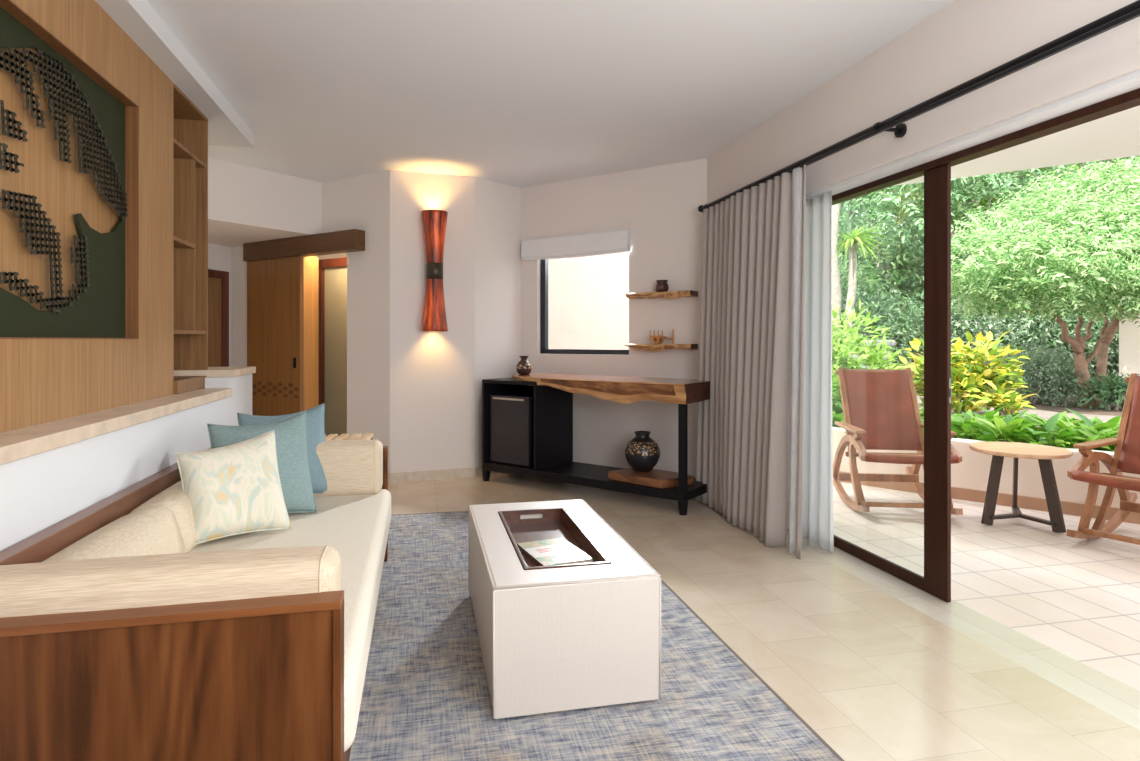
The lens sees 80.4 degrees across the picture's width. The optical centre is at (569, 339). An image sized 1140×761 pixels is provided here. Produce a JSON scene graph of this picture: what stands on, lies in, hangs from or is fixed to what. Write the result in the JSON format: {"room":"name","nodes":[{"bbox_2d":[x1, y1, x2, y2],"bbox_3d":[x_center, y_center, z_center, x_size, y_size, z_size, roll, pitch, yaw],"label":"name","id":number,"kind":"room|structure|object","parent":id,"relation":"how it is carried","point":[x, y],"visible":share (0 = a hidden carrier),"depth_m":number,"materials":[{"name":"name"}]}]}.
{"room":"hotel room","nodes":[
{"label":"hotel room","id":0,"kind":"room"},
{"bbox_2d":[0,397,229,550],"bbox_3d":[-1.589,0.797,0.466,0.620,0.905,7.400,0,0,-13],"label":"wall","id":1,"kind":"structure","parent":0,"point":[38,491],"depth_m":2.39,"materials":[{"name":"white paint"}]},
{"bbox_2d":[0,388,231,464],"bbox_3d":[-1.384,0.320,0.522,0.225,0.050,7.420,0,0,-13],"label":"ledge","id":2,"kind":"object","parent":1,"relation":"on","point":[21,443],"depth_m":2.47,"materials":[{"name":"stone"}]},
{"bbox_2d":[208,243,231,366],"bbox_3d":[-3.788,0.050,6.653,0.120,2.400,2.747,0,0,13],"label":"wall","id":3,"kind":"structure","parent":0,"point":[219,257],"depth_m":7.10,"materials":[{"name":"white paint"}]},
{"bbox_2d":[208,269,228,366],"bbox_3d":[-3.716,0.267,6.618,0.035,1.967,1.008,0,0,13],"label":"door","id":4,"kind":"structure","parent":3,"relation":"in","point":[218,281],"depth_m":6.98,"materials":[{"name":"brown wood"}]},
{"bbox_2d":[205,374,251,425],"bbox_3d":[-2.541,0.740,4.337,0.800,1.020,0.570,0,0,-13],"label":"wall","id":5,"kind":"structure","parent":0,"point":[241,398],"depth_m":4.30,"materials":[{"name":"white paint"}]},
{"bbox_2d":[173,366,255,376],"bbox_3d":[-2.537,0.207,4.364,0.820,0.045,0.560,0,0,-13],"label":"trim","id":6,"kind":"structure","parent":5,"relation":"on","point":[212,371],"depth_m":4.17,"materials":[{"name":"stone"}]},
{"bbox_2d":[208,157,321,246],"bbox_3d":[-4.171,-1.240,5.853,2.440,0.509,2.928,0,0,33],"label":"wall","id":7,"kind":"structure","parent":0,"point":[247,204],"depth_m":5.96,"materials":[{"name":"white paint"}]},
{"bbox_2d":[232,170,389,472],"bbox_3d":[-2.668,-0.120,6.687,2.668,2.740,0.140,0,0,32],"label":"wall","id":8,"kind":"structure","parent":0,"point":[362,202],"depth_m":6.11,"materials":[{"name":"white paint"}]},
{"bbox_2d":[247,256,303,415],"bbox_3d":[-2.944,0.170,6.715,0.861,2.120,0.048,0,0,32],"label":"door","id":9,"kind":"structure","parent":8,"relation":"in","point":[275,287],"depth_m":6.66,"materials":[{"name":"brown wood"}]},
{"bbox_2d":[243,229,364,260],"bbox_3d":[-2.591,-0.895,6.485,1.684,0.180,0.120,0,0,32],"label":"valance","id":10,"kind":"object","parent":8,"relation":"attached to","point":[353,240],"visible":0.94,"depth_m":6.34,"materials":[{"name":"brown wood"}]},
{"bbox_2d":[304,256,317,410],"bbox_3d":[-2.628,0.200,6.772,0.030,2.100,0.379,0,0,6],"label":"door frame","id":11,"kind":"structure","parent":8,"relation":"attached to","point":[311,262],"depth_m":6.79,"materials":[{"name":"orange wood"}]},
{"bbox_2d":[318,257,346,435],"bbox_3d":[-2.322,0.190,7.119,1.003,2.120,0.080,0,0,32],"label":"door","id":12,"kind":"structure","parent":8,"relation":"in","point":[332,273],"depth_m":7.26,"materials":[{"name":"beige glass"}]},
{"bbox_2d":[314,253,346,259],"bbox_3d":[-3.268,-0.050,8.343,3.074,2.600,0.100,0,0,32],"label":"wall","id":13,"kind":"structure","parent":0,"point":[339,255],"depth_m":8.01,"materials":[{"name":"white paint"}]},
{"bbox_2d":[390,170,520,472],"bbox_3d":[-1.046,-0.120,6.571,1.444,2.740,0.874,0,0,-20],"label":"wall pillar","id":14,"kind":"structure","parent":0,"point":[436,377],"depth_m":6.09,"materials":[{"name":"white paint"}]},
{"bbox_2d":[421,209,447,330],"bbox_3d":[-1.193,-0.603,5.948,0.230,1.051,0.230,0,0,-13],"label":"wall sconce","id":15,"kind":"object","parent":14,"relation":"attached to","point":[434,221],"visible":1,"depth_m":5.88,"materials":[{"name":"brown wood"}]},
{"bbox_2d":[390,466,497,482],"bbox_3d":[-0.981,1.208,6.191,1.308,0.085,0.179,0,0,-33],"label":"baseboard","id":16,"kind":"structure","parent":14,"relation":"attached to","point":[476,471],"depth_m":6.04,"materials":[{"name":"beige stone"}]},
{"bbox_2d":[147,0,954,187],"bbox_3d":[-1.245,-1.570,2.950,6.050,0.160,12.100,0,0,-13],"label":"ceiling","id":17,"kind":"structure","parent":0,"point":[517,93],"depth_m":3.76,"materials":[{"name":"white paint"}]},
{"bbox_2d":[521,158,706,477],"bbox_3d":[0.366,-0.120,6.138,1.938,2.740,0.160,0,0,34],"label":"wall","id":18,"kind":"structure","parent":0,"point":[659,205],"depth_m":5.88,"materials":[{"name":"white paint"}]},
{"bbox_2d":[521,228,630,259],"bbox_3d":[0.033,-0.868,6.225,1.178,0.215,0.080,0,0,34],"label":"roman shade","id":19,"kind":"object","parent":18,"relation":"attached to","point":[619,240],"visible":1,"depth_m":6.17,"materials":[{"name":"white fabric"}]},
{"bbox_2d":[540,259,628,354],"bbox_3d":[0.148,-0.374,6.273,1.022,1.012,0.050,0,0,34],"label":"window","id":20,"kind":"structure","parent":18,"relation":"in","point":[544,349],"depth_m":6.51,"materials":[{"name":"black metal"}]},
{"bbox_2d":[625,344,697,350],"bbox_3d":[0.759,0.062,5.666,0.600,0.060,0.174,0,0,34],"label":"shelf","id":21,"kind":"object","parent":18,"relation":"attached to","point":[649,347],"visible":0.99,"depth_m":5.58,"materials":[{"name":"brown wood"}]},
{"bbox_2d":[649,329,673,343],"bbox_3d":[0.773,-0.028,5.655,0.211,0.120,0.099,0,0,34],"label":"wooden ornament","id":22,"kind":"object","parent":21,"relation":"on","point":[656,339],"visible":1,"depth_m":5.63,"materials":[{"name":"brown wood"}]},
{"bbox_2d":[626,290,697,298],"bbox_3d":[0.759,-0.372,5.667,0.600,0.060,0.174,0,0,34],"label":"shelf","id":23,"kind":"object","parent":18,"relation":"attached to","point":[686,293],"visible":1,"depth_m":5.59,"materials":[{"name":"brown wood"}]},
{"bbox_2d":[655,280,668,291],"bbox_3d":[0.771,-0.451,5.656,0.116,0.098,0.116,0,0,-13],"label":"pot","id":24,"kind":"object","parent":23,"relation":"on","point":[661,286],"visible":0.98,"depth_m":5.61,"materials":[{"name":"brown ceramic"}]},
{"bbox_2d":[388,472,1139,760],"bbox_3d":[2.380,1.310,3.602,8.790,0.120,11.800,0,0,-13],"label":"floor","id":25,"kind":"structure","parent":0,"point":[875,676],"depth_m":3.04,"materials":[{"name":"tile"}]},
{"bbox_2d":[482,373,709,515],"bbox_3d":[0.168,0.780,5.573,2.010,0.940,0.603,0,0,37],"label":"console table","id":26,"kind":"object","parent":25,"relation":"on","point":[553,393],"visible":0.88,"depth_m":5.57,"materials":[{"name":"black paint"}]},
{"bbox_2d":[490,392,533,466],"bbox_3d":[-0.408,0.785,6.026,0.448,0.600,0.428,0,0,37],"label":"mini fridge","id":27,"kind":"object","parent":26,"relation":"on","point":[511,414],"visible":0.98,"depth_m":5.84,"materials":[{"name":"black paint"}]},
{"bbox_2d":[516,356,531,374],"bbox_3d":[-0.411,0.226,6.033,0.144,0.168,0.144,0,0,-13],"label":"striped vase","id":28,"kind":"object","parent":26,"relation":"on","point":[523,367],"visible":1,"depth_m":5.99,"materials":[{"name":"ceramic"}]},
{"bbox_2d":[482,461,706,501],"bbox_3d":[0.172,1.117,5.596,1.990,0.065,0.520,0,0,37],"label":"shelf","id":29,"kind":"object","parent":26,"relation":"attached to","point":[577,473],"depth_m":5.43,"materials":[{"name":"black paint"}]},
{"bbox_2d":[608,468,693,488],"bbox_3d":[0.628,1.054,5.186,0.587,0.062,0.342,0,0,44],"label":"wooden board","id":30,"kind":"object","parent":26,"relation":"on","point":[655,478],"visible":0.84,"depth_m":5.09,"materials":[{"name":"brown wood"}]},
{"bbox_2d":[625,431,659,471],"bbox_3d":[0.568,0.872,5.288,0.276,0.303,0.276,0,0,-13],"label":"vase","id":31,"kind":"object","parent":30,"relation":"on","point":[642,453],"visible":1,"depth_m":5.20,"materials":[{"name":"ceramic"}]},
{"bbox_2d":[349,511,843,760],"bbox_3d":[-0.500,1.243,2.801,2.199,0.012,4.185,0,0,-13],"label":"area rug","id":32,"kind":"object","parent":25,"relation":"on","point":[426,694],"visible":0.38,"depth_m":2.32,"materials":[{"name":"blue carpet"}]},
{"bbox_2d":[0,439,390,760],"bbox_3d":[-1.239,0.881,2.598,0.982,0.714,2.350,0,0,-13],"label":"sofa","id":33,"kind":"object","parent":32,"relation":"on","point":[124,637],"visible":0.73,"depth_m":1.53,"materials":[{"name":"beige fabric"}]},
{"bbox_2d":[42,506,184,561],"bbox_3d":[-1.456,0.737,2.069,0.276,0.264,0.932,0,0,-13],"label":"cushion","id":34,"kind":"object","parent":33,"relation":"on","point":[106,533],"depth_m":2.19,"materials":[{"name":"beige fabric"}]},
{"bbox_2d":[129,481,197,552],"bbox_3d":[-1.659,0.737,2.985,0.276,0.264,0.932,0,0,-13],"label":"cushion","id":35,"kind":"object","parent":33,"relation":"on","point":[170,495],"depth_m":2.62,"materials":[{"name":"beige fabric"}]},
{"bbox_2d":[175,430,291,544],"bbox_3d":[-1.405,0.605,2.822,0.404,0.401,0.277,0,0,-41],"label":"throw pillow","id":36,"kind":"object","parent":33,"relation":"on","point":[233,489],"visible":0.92,"depth_m":2.76,"materials":[{"name":"fabric"}]},
{"bbox_2d":[207,411,316,512],"bbox_3d":[-1.426,0.581,3.132,0.441,0.463,0.264,0,0,-34],"label":"throw pillow","id":37,"kind":"object","parent":33,"relation":"on","point":[291,432],"visible":0.52,"depth_m":3.13,"materials":[{"name":"teal fabric"}]},
{"bbox_2d":[237,403,327,493],"bbox_3d":[-1.480,0.579,3.507,0.438,0.468,0.234,0,0,-33],"label":"throw pillow","id":38,"kind":"object","parent":33,"relation":"on","point":[315,415],"visible":0.33,"depth_m":3.52,"materials":[{"name":"blue fabric"}]},
{"bbox_2d":[188,489,390,751],"bbox_3d":[-1.211,0.920,2.604,0.925,0.214,2.206,0,0,-13],"label":"seat cushion","id":39,"kind":"object","parent":33,"relation":"on","point":[355,523],"depth_m":2.69,"materials":[{"name":"beige fabric"}]},
{"bbox_2d":[468,499,660,718],"bbox_3d":[-0.091,1.019,2.789,0.573,0.438,1.131,0,0,-13],"label":"coffee table","id":40,"kind":"object","parent":32,"relation":"on","point":[575,637],"visible":0.95,"depth_m":2.26,"materials":[{"name":"beige wood"}]},
{"bbox_2d":[498,508,610,569],"bbox_3d":[-0.093,0.833,2.779,0.312,0.074,0.807,0,0,-13],"label":"serving tray","id":41,"kind":"object","parent":40,"relation":"in","point":[555,522],"visible":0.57,"depth_m":3.00,"materials":[{"name":"brown wood"}]},
{"bbox_2d":[520,552,536,566],"bbox_3d":[-0.078,0.855,2.620,0.200,0.008,0.290,0,0,-14],"label":"magazine","id":42,"kind":"object","parent":41,"relation":"on","point":[528,562],"visible":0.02,"depth_m":2.58,"materials":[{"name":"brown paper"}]},
{"bbox_2d":[517,538,593,565],"bbox_3d":[-0.064,0.839,2.654,0.203,0.023,0.300,0,0,-24],"label":"book","id":43,"kind":"object","parent":42,"relation":"on","point":[556,551],"visible":0.81,"depth_m":2.63,"materials":[{"name":"white paper"}]},
{"bbox_2d":[833,367,962,514],"bbox_3d":[2.422,0.735,5.120,0.700,1.028,0.935,0,0,7],"label":"rocking chair","id":44,"kind":"object","parent":25,"relation":"on","point":[880,407],"visible":0.77,"depth_m":5.28,"materials":[{"name":"brown wood"}]},
{"bbox_2d":[969,442,1072,532],"bbox_3d":[3.082,1.000,4.634,0.602,0.516,0.600,0,0,-13],"label":"patio table","id":45,"kind":"object","parent":25,"relation":"on","point":[1044,454],"visible":1,"depth_m":4.56,"materials":[{"name":"beige wood"}]},
{"bbox_2d":[1066,373,1139,544],"bbox_3d":[3.597,0.735,4.087,0.935,1.028,0.700,0,0,-32],"label":"rocking chair","id":46,"kind":"object","parent":25,"relation":"on","point":[1126,458],"visible":1,"depth_m":4.27,"materials":[{"name":"brown wood"}]},
{"bbox_2d":[707,0,1139,528],"bbox_3d":[2.094,-0.120,1.628,0.206,2.740,8.070,0,0,-13],"label":"wall","id":47,"kind":"structure","parent":0,"point":[964,40],"depth_m":3.08,"materials":[{"name":"white paint"}]},
{"bbox_2d":[802,191,833,551],"bbox_3d":[1.484,0.185,4.171,0.077,2.121,0.493,0,0,-13],"label":"sheer curtain","id":48,"kind":"object","parent":47,"relation":"hanging from","point":[817,477],"visible":0.69,"depth_m":4.08,"materials":[{"name":"white fabric"}]},
{"bbox_2d":[698,0,1139,212],"bbox_3d":[1.751,-1.023,2.325,0.159,0.072,6.180,0,0,-13],"label":"curtain rod","id":49,"kind":"object","parent":47,"relation":"attached to","point":[1127,13],"visible":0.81,"depth_m":2.72,"materials":[{"name":"black metal"}]},
{"bbox_2d":[695,164,805,559],"bbox_3d":[1.169,0.126,4.543,0.168,2.257,1.443,0,0,-10],"label":"curtain","id":50,"kind":"object","parent":49,"relation":"hanging from","point":[749,444],"visible":1,"depth_m":4.33,"materials":[{"name":"beige fabric"}]},
{"bbox_2d":[806,70,1139,199],"bbox_3d":[2.045,-0.879,1.709,0.106,0.023,5.650,0,0,-13],"label":"trim","id":51,"kind":"structure","parent":47,"relation":"attached to","point":[1129,82],"depth_m":2.80,"materials":[{"name":"white paint"}]},
{"bbox_2d":[832,88,1139,602],"bbox_3d":[2.136,0.178,1.730,0.080,2.136,5.650,0,0,-13],"label":"door","id":52,"kind":"structure","parent":47,"relation":"in","point":[936,581],"depth_m":3.26,"materials":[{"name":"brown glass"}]},
{"bbox_2d":[894,105,1139,185],"bbox_3d":[4.614,-1.335,2.114,4.924,0.330,9.126,0,0,-13],"label":"ceiling","id":53,"kind":"structure","parent":0,"point":[1117,135],"depth_m":4.15,"materials":[{"name":"white paint"}]},
{"bbox_3d":[-1.847,-0.573,0.476,0.200,1.835,7.530,0,0,-13],"label":"wall","id":54,"kind":"structure","parent":0,"visible":0},
{"bbox_2d":[0,0,207,432],"bbox_3d":[-1.756,-0.547,1.265,0.320,1.685,6.032,0,0,-13],"label":"wall panel","id":55,"kind":"object","parent":54,"relation":"attached to","point":[43,379],"visible":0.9,"depth_m":2.94,"materials":[{"name":"brown wood"}]},
{"bbox_2d":[0,7,127,337],"bbox_3d":[-1.549,-0.554,0.756,0.029,1.090,4.948,0,0,-13],"label":"artwork","id":56,"kind":"object","parent":55,"relation":"attached to","point":[97,310],"visible":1,"depth_m":2.65,"materials":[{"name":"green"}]},
{"bbox_2d":[173,236,194,248],"bbox_3d":[-2.325,-0.555,3.799,0.284,0.022,0.374,0,0,-13],"label":"shelf","id":57,"kind":"object","parent":55,"relation":"attached to","point":[178,243],"depth_m":3.88,"materials":[{"name":"brown wood"}]},
{"bbox_2d":[173,330,205,333],"bbox_3d":[-2.349,-0.046,3.902,0.284,0.022,0.587,0,0,-13],"label":"shelf","id":58,"kind":"object","parent":55,"relation":"attached to","point":[174,331],"depth_m":3.91,"materials":[{"name":"brown wood"}]},
{"bbox_2d":[173,138,205,167],"bbox_3d":[-2.349,-1.085,3.902,0.284,0.022,0.587,0,0,-13],"label":"shelf","id":59,"kind":"object","parent":55,"relation":"attached to","point":[181,154],"depth_m":3.96,"materials":[{"name":"brown wood"}]},
{"bbox_2d":[95,0,253,147],"bbox_3d":[-1.706,-1.445,0.830,0.630,0.110,8.160,0,0,-13],"label":"ceiling beam","id":60,"kind":"structure","parent":54,"relation":"attached to","point":[138,19],"depth_m":3.48,"materials":[{"name":"white paint"}]},
{"label":"outside","id":61,"kind":"structure","parent":0,"visible":0},
{"bbox_2d":[918,356,1122,426],"bbox_3d":[19.692,1.135,21.791,42.100,0.430,46.000,0,0,-13],"label":"ground","id":62,"kind":"structure","parent":61,"point":[1058,408],"depth_m":9.07,"materials":[{"name":"soil"}]},
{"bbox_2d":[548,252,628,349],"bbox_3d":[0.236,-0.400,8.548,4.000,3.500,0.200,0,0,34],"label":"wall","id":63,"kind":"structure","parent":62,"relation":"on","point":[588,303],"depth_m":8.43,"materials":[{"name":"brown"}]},
{"bbox_2d":[832,203,841,373],"bbox_3d":[4.923,-1.791,12.559,1.253,5.542,1.216,0,0,-13],"label":"slender tree","id":64,"kind":"object","parent":62,"relation":"on","point":[836,285],"visible":0.02,"depth_m":12.42,"materials":[{"name":"grey plant"}]},
{"bbox_2d":[832,364,863,413],"bbox_3d":[2.657,0.592,6.961,0.853,0.721,0.902,0,0,-13],"label":"shrub","id":65,"kind":"object","parent":62,"relation":"on","point":[836,393],"visible":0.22,"depth_m":6.73,"materials":[{"name":"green plant"}]},
{"bbox_2d":[837,226,885,367],"bbox_3d":[5.475,-0.607,13.019,1.244,3.175,1.245,0,0,-13],"label":"slender palm","id":66,"kind":"object","parent":62,"relation":"on","point":[855,238],"visible":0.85,"depth_m":12.96,"materials":[{"name":"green plant"}]},
{"bbox_2d":[832,298,906,389],"bbox_3d":[2.963,0.239,7.509,1.636,1.430,1.598,0,0,-17],"label":"shrub","id":67,"kind":"object","parent":62,"relation":"on","point":[842,351],"visible":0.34,"depth_m":7.26,"materials":[{"name":"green plant"}]},
{"bbox_2d":[838,189,903,300],"bbox_3d":[9.792,-4.255,23.691,6.572,10.472,7.844,0,0,13],"label":"tree","id":68,"kind":"object","parent":62,"relation":"on","point":[884,189],"visible":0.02,"depth_m":21.98,"materials":[{"name":"green plant"}]},
{"bbox_2d":[837,184,923,312],"bbox_3d":[6.948,-2.934,16.936,4.919,7.849,5.205,0,0,-13],"label":"tree","id":69,"kind":"object","parent":62,"relation":"on","point":[864,273],"visible":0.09,"depth_m":16.00,"materials":[{"name":"green plant"}]},
{"bbox_2d":[840,285,922,368],"bbox_3d":[6.211,-0.047,14.053,2.529,2.259,2.809,0,0,35],"label":"bush","id":70,"kind":"object","parent":62,"relation":"on","point":[868,309],"visible":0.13,"depth_m":13.35,"materials":[{"name":"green plant"}]},
{"bbox_2d":[840,288,981,375],"bbox_3d":[6.470,0.046,13.538,3.000,2.304,2.870,0,0,-13],"label":"bush","id":71,"kind":"object","parent":62,"relation":"on","point":[915,306],"visible":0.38,"depth_m":12.93,"materials":[{"name":"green plant"}]},
{"bbox_2d":[859,293,1006,379],"bbox_3d":[7.136,-0.002,13.417,2.528,1.905,2.548,0,0,39],"label":"bush","id":72,"kind":"object","parent":62,"relation":"on","point":[954,316],"visible":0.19,"depth_m":12.99,"materials":[{"name":"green plant"}]},
{"bbox_2d":[838,169,1043,324],"bbox_3d":[7.660,-2.463,15.166,4.712,6.901,4.581,0,0,6],"label":"tree","id":73,"kind":"object","parent":62,"relation":"on","point":[886,272],"visible":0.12,"depth_m":14.53,"materials":[{"name":"green plant"}]},
{"bbox_2d":[838,167,1062,309],"bbox_3d":[11.099,-3.730,20.809,7.149,9.428,7.197,0,0,13],"label":"tree","id":74,"kind":"object","parent":62,"relation":"on","point":[986,201],"visible":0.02,"depth_m":19.07,"materials":[{"name":"green plant"}]},
{"bbox_2d":[898,330,1030,416],"bbox_3d":[4.572,0.416,7.768,1.624,1.073,1.214,0,0,-13],"label":"shrub","id":75,"kind":"object","parent":62,"relation":"on","point":[965,378],"visible":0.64,"depth_m":7.62,"materials":[{"name":"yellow plant"}]},
{"bbox_2d":[838,161,1109,322],"bbox_3d":[8.476,-2.635,14.218,4.767,7.218,5.393,0,0,35],"label":"tree","id":76,"kind":"object","parent":62,"relation":"on","point":[920,221],"visible":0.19,"depth_m":13.80,"materials":[{"name":"green plant"}]},
{"bbox_2d":[835,395,1120,422],"bbox_3d":[5.410,0.912,10.938,4.378,0.015,8.506,0,0,-38],"label":"garden path","id":77,"kind":"structure","parent":62,"relation":"on","point":[1043,414],"depth_m":8.20,"materials":[{"name":"beige stone"}]},
{"bbox_2d":[853,340,895,368],"bbox_3d":[5.136,0.465,11.495,0.640,0.930,0.500,0,0,-30],"label":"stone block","id":78,"kind":"object","parent":77,"relation":"on","point":[891,343],"visible":0.2,"depth_m":11.33,"materials":[{"name":"white stone"}]},
{"bbox_2d":[832,427,1139,507],"bbox_3d":[3.570,1.073,5.215,0.601,0.555,7.045,0,0,-44],"label":"wall","id":79,"kind":"structure","parent":62,"relation":"on","point":[973,472],"depth_m":5.11,"materials":[{"name":"beige paint"}]},
{"bbox_2d":[839,471,1139,523],"bbox_3d":[3.511,1.258,5.161,0.475,0.185,7.056,0,0,-44],"label":"baseboard","id":80,"kind":"structure","parent":79,"relation":"attached to","point":[1069,508],"depth_m":5.08,"materials":[{"name":"ceramic"}]},
{"bbox_3d":[4.158,0.892,5.603,4.435,0.095,6.133,0,0,-13],"label":"soil","id":81,"kind":"object","parent":79,"relation":"in","visible":0},
{"bbox_2d":[951,419,996,440],"bbox_3d":[3.319,0.759,5.668,0.483,0.244,0.527,0,0,-1],"label":"plant","id":82,"kind":"object","parent":81,"relation":"on","point":[965,427],"visible":0.35,"depth_m":5.62,"materials":[{"name":"green plant"}]},
{"bbox_2d":[951,409,1005,441],"bbox_3d":[3.466,0.743,5.729,0.606,0.264,0.596,0,0,9],"label":"plant","id":83,"kind":"object","parent":81,"relation":"on","point":[968,415],"visible":0.23,"depth_m":5.81,"materials":[{"name":"green plant"}]},
{"bbox_2d":[953,402,1014,421],"bbox_3d":[3.712,0.707,6.040,0.735,0.336,0.740,0,0,-32],"label":"plant","id":84,"kind":"object","parent":81,"relation":"on","point":[990,414],"visible":0.04,"depth_m":5.95,"materials":[{"name":"green plant"}]},
{"bbox_2d":[957,411,1055,444],"bbox_3d":[3.440,0.728,5.354,0.666,0.295,0.676,0,0,-38],"label":"plant","id":85,"kind":"object","parent":81,"relation":"on","point":[1007,424],"visible":0.62,"depth_m":5.34,"materials":[{"name":"green plant"}]},
{"bbox_2d":[985,409,1045,441],"bbox_3d":[3.671,0.727,5.601,0.649,0.294,0.644,0,0,0],"label":"plant","id":86,"kind":"object","parent":81,"relation":"on","point":[1021,414],"visible":0.19,"depth_m":5.54,"materials":[{"name":"green plant"}]},
{"bbox_2d":[1014,420,1072,441],"bbox_3d":[3.874,0.758,5.492,0.535,0.248,0.490,0,0,-22],"label":"plant","id":87,"kind":"object","parent":81,"relation":"on","point":[1034,428],"visible":0.17,"depth_m":5.47,"materials":[{"name":"green plant"}]},
{"bbox_2d":[995,412,1093,448],"bbox_3d":[3.715,0.723,5.220,0.669,0.303,0.664,0,0,-14],"label":"plant","id":88,"kind":"object","parent":81,"relation":"on","point":[1050,424],"visible":0.62,"depth_m":5.24,"materials":[{"name":"green plant"}]},
{"bbox_2d":[1024,411,1082,434],"bbox_3d":[4.099,0.742,5.654,0.599,0.265,0.608,0,0,9],"label":"plant","id":89,"kind":"object","parent":81,"relation":"on","point":[1036,419],"visible":0.22,"depth_m":5.65,"materials":[{"name":"green plant"}]},
{"bbox_2d":[1039,419,1117,451],"bbox_3d":[3.897,0.740,5.079,0.619,0.287,0.568,0,0,-13],"label":"plant","id":90,"kind":"object","parent":81,"relation":"on","point":[1092,438],"visible":0.34,"depth_m":5.06,"materials":[{"name":"green plant"}]},
{"bbox_2d":[1041,418,1118,449],"bbox_3d":[4.006,0.747,5.362,0.588,0.256,0.578,0,0,-30],"label":"plant","id":91,"kind":"object","parent":81,"relation":"on","point":[1106,425],"visible":0.23,"depth_m":5.35,"materials":[{"name":"green plant"}]},
{"bbox_2d":[1053,408,1116,437],"bbox_3d":[4.163,0.712,5.303,0.714,0.326,0.720,0,0,-17],"label":"plant","id":92,"kind":"object","parent":81,"relation":"on","point":[1086,420],"visible":0.14,"depth_m":5.39,"materials":[{"name":"green plant"}]},
{"bbox_2d":[1063,415,1121,430],"bbox_3d":[4.363,0.734,5.502,0.593,0.300,0.647,0,0,-7],"label":"plant","id":93,"kind":"object","parent":81,"relation":"on","point":[1117,419],"visible":0.05,"depth_m":5.37,"materials":[{"name":"green plant"}]},
{"bbox_2d":[1074,423,1115,451],"bbox_3d":[4.027,0.754,4.948,0.554,0.242,0.545,0,0,-40],"label":"plant","id":94,"kind":"object","parent":81,"relation":"on","point":[1087,430],"visible":0.23,"depth_m":5.05,"materials":[{"name":"green plant"}]},
{"bbox_2d":[920,292,1054,375],"bbox_3d":[8.803,-0.007,14.477,2.803,2.155,3.162,0,0,-13],"label":"bush","id":95,"kind":"object","parent":62,"relation":"on","point":[1006,315],"visible":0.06,"depth_m":13.49,"materials":[{"name":"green plant"}]},
{"bbox_2d":[980,380,1034,416],"bbox_3d":[4.729,0.689,7.331,0.543,0.522,0.606,0,0,-13],"label":"shrub","id":96,"kind":"object","parent":62,"relation":"on","point":[997,401],"visible":0.83,"depth_m":7.31,"materials":[{"name":"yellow plant"}]},
{"bbox_2d":[894,168,1138,313],"bbox_3d":[10.453,-3.212,15.584,6.625,8.370,5.766,0,0,44],"label":"tree","id":97,"kind":"object","parent":62,"relation":"on","point":[1022,176],"visible":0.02,"depth_m":15.94,"materials":[{"name":"green plant"}]},
{"bbox_2d":[919,156,1139,407],"bbox_3d":[6.979,-0.810,8.966,5.256,3.652,3.231,0,0,-13],"label":"tree","id":98,"kind":"object","parent":62,"relation":"on","point":[1091,240],"visible":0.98,"depth_m":8.38,"materials":[{"name":"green plant"}]},
{"bbox_2d":[951,298,1112,385],"bbox_3d":[8.847,0.108,13.459,2.672,2.118,2.661,0,0,-13],"label":"bush","id":99,"kind":"object","parent":62,"relation":"on","point":[1013,334],"visible":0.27,"depth_m":12.98,"materials":[{"name":"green plant"}]},
{"bbox_2d":[977,338,1097,406],"bbox_3d":[6.844,0.505,9.935,1.399,1.109,1.795,0,0,5],"label":"bush","id":100,"kind":"object","parent":62,"relation":"on","point":[1041,375],"visible":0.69,"depth_m":9.58,"materials":[{"name":"green plant"}]},
{"bbox_2d":[970,296,1118,376],"bbox_3d":[9.608,0.046,13.492,2.695,2.247,2.846,0,0,-13],"label":"bush","id":101,"kind":"object","parent":62,"relation":"on","point":[1099,325],"visible":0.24,"depth_m":13.01,"materials":[{"name":"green plant"}]},
{"bbox_2d":[998,156,1139,372],"bbox_3d":[12.073,-2.977,14.783,6.670,7.909,5.826,0,0,-13],"label":"tree","id":102,"kind":"object","parent":62,"relation":"on","point":[1110,160],"visible":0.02,"depth_m":14.31,"materials":[{"name":"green plant"}]},
{"bbox_2d":[1022,298,1118,375],"bbox_3d":[10.760,-0.075,14.093,2.476,2.037,2.954,0,0,-13],"label":"bush","id":103,"kind":"object","parent":62,"relation":"on","point":[1095,332],"visible":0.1,"depth_m":13.32,"materials":[{"name":"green plant"}]},
{"bbox_2d":[1055,310,1118,375],"bbox_3d":[11.301,0.213,14.100,2.947,1.950,2.466,0,0,30],"label":"bush","id":104,"kind":"object","parent":62,"relation":"on","point":[1115,367],"visible":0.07,"depth_m":13.94,"materials":[{"name":"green plant"}]},
{"bbox_2d":[1051,156,1139,195],"bbox_3d":[13.459,-3.316,15.773,6.874,8.603,5.256,0,0,-43],"label":"tree","id":105,"kind":"object","parent":62,"relation":"on","point":[1080,166],"visible":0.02,"depth_m":14.69,"materials":[{"name":"green plant"}]},
{"bbox_2d":[1072,373,1139,409],"bbox_3d":[7.182,0.705,8.894,0.778,0.576,0.787,0,0,-13],"label":"bush","id":106,"kind":"object","parent":62,"relation":"on","point":[1118,386],"visible":0.8,"depth_m":8.91,"materials":[{"name":"green plant"}]},
{"bbox_2d":[1119,264,1139,378],"bbox_3d":[10.968,-0.215,9.880,5.290,2.470,1.914,0,0,17],"label":"wall","id":107,"kind":"structure","parent":62,"relation":"on","point":[1129,334],"depth_m":10.15,"materials":[{"name":"beige paint"}]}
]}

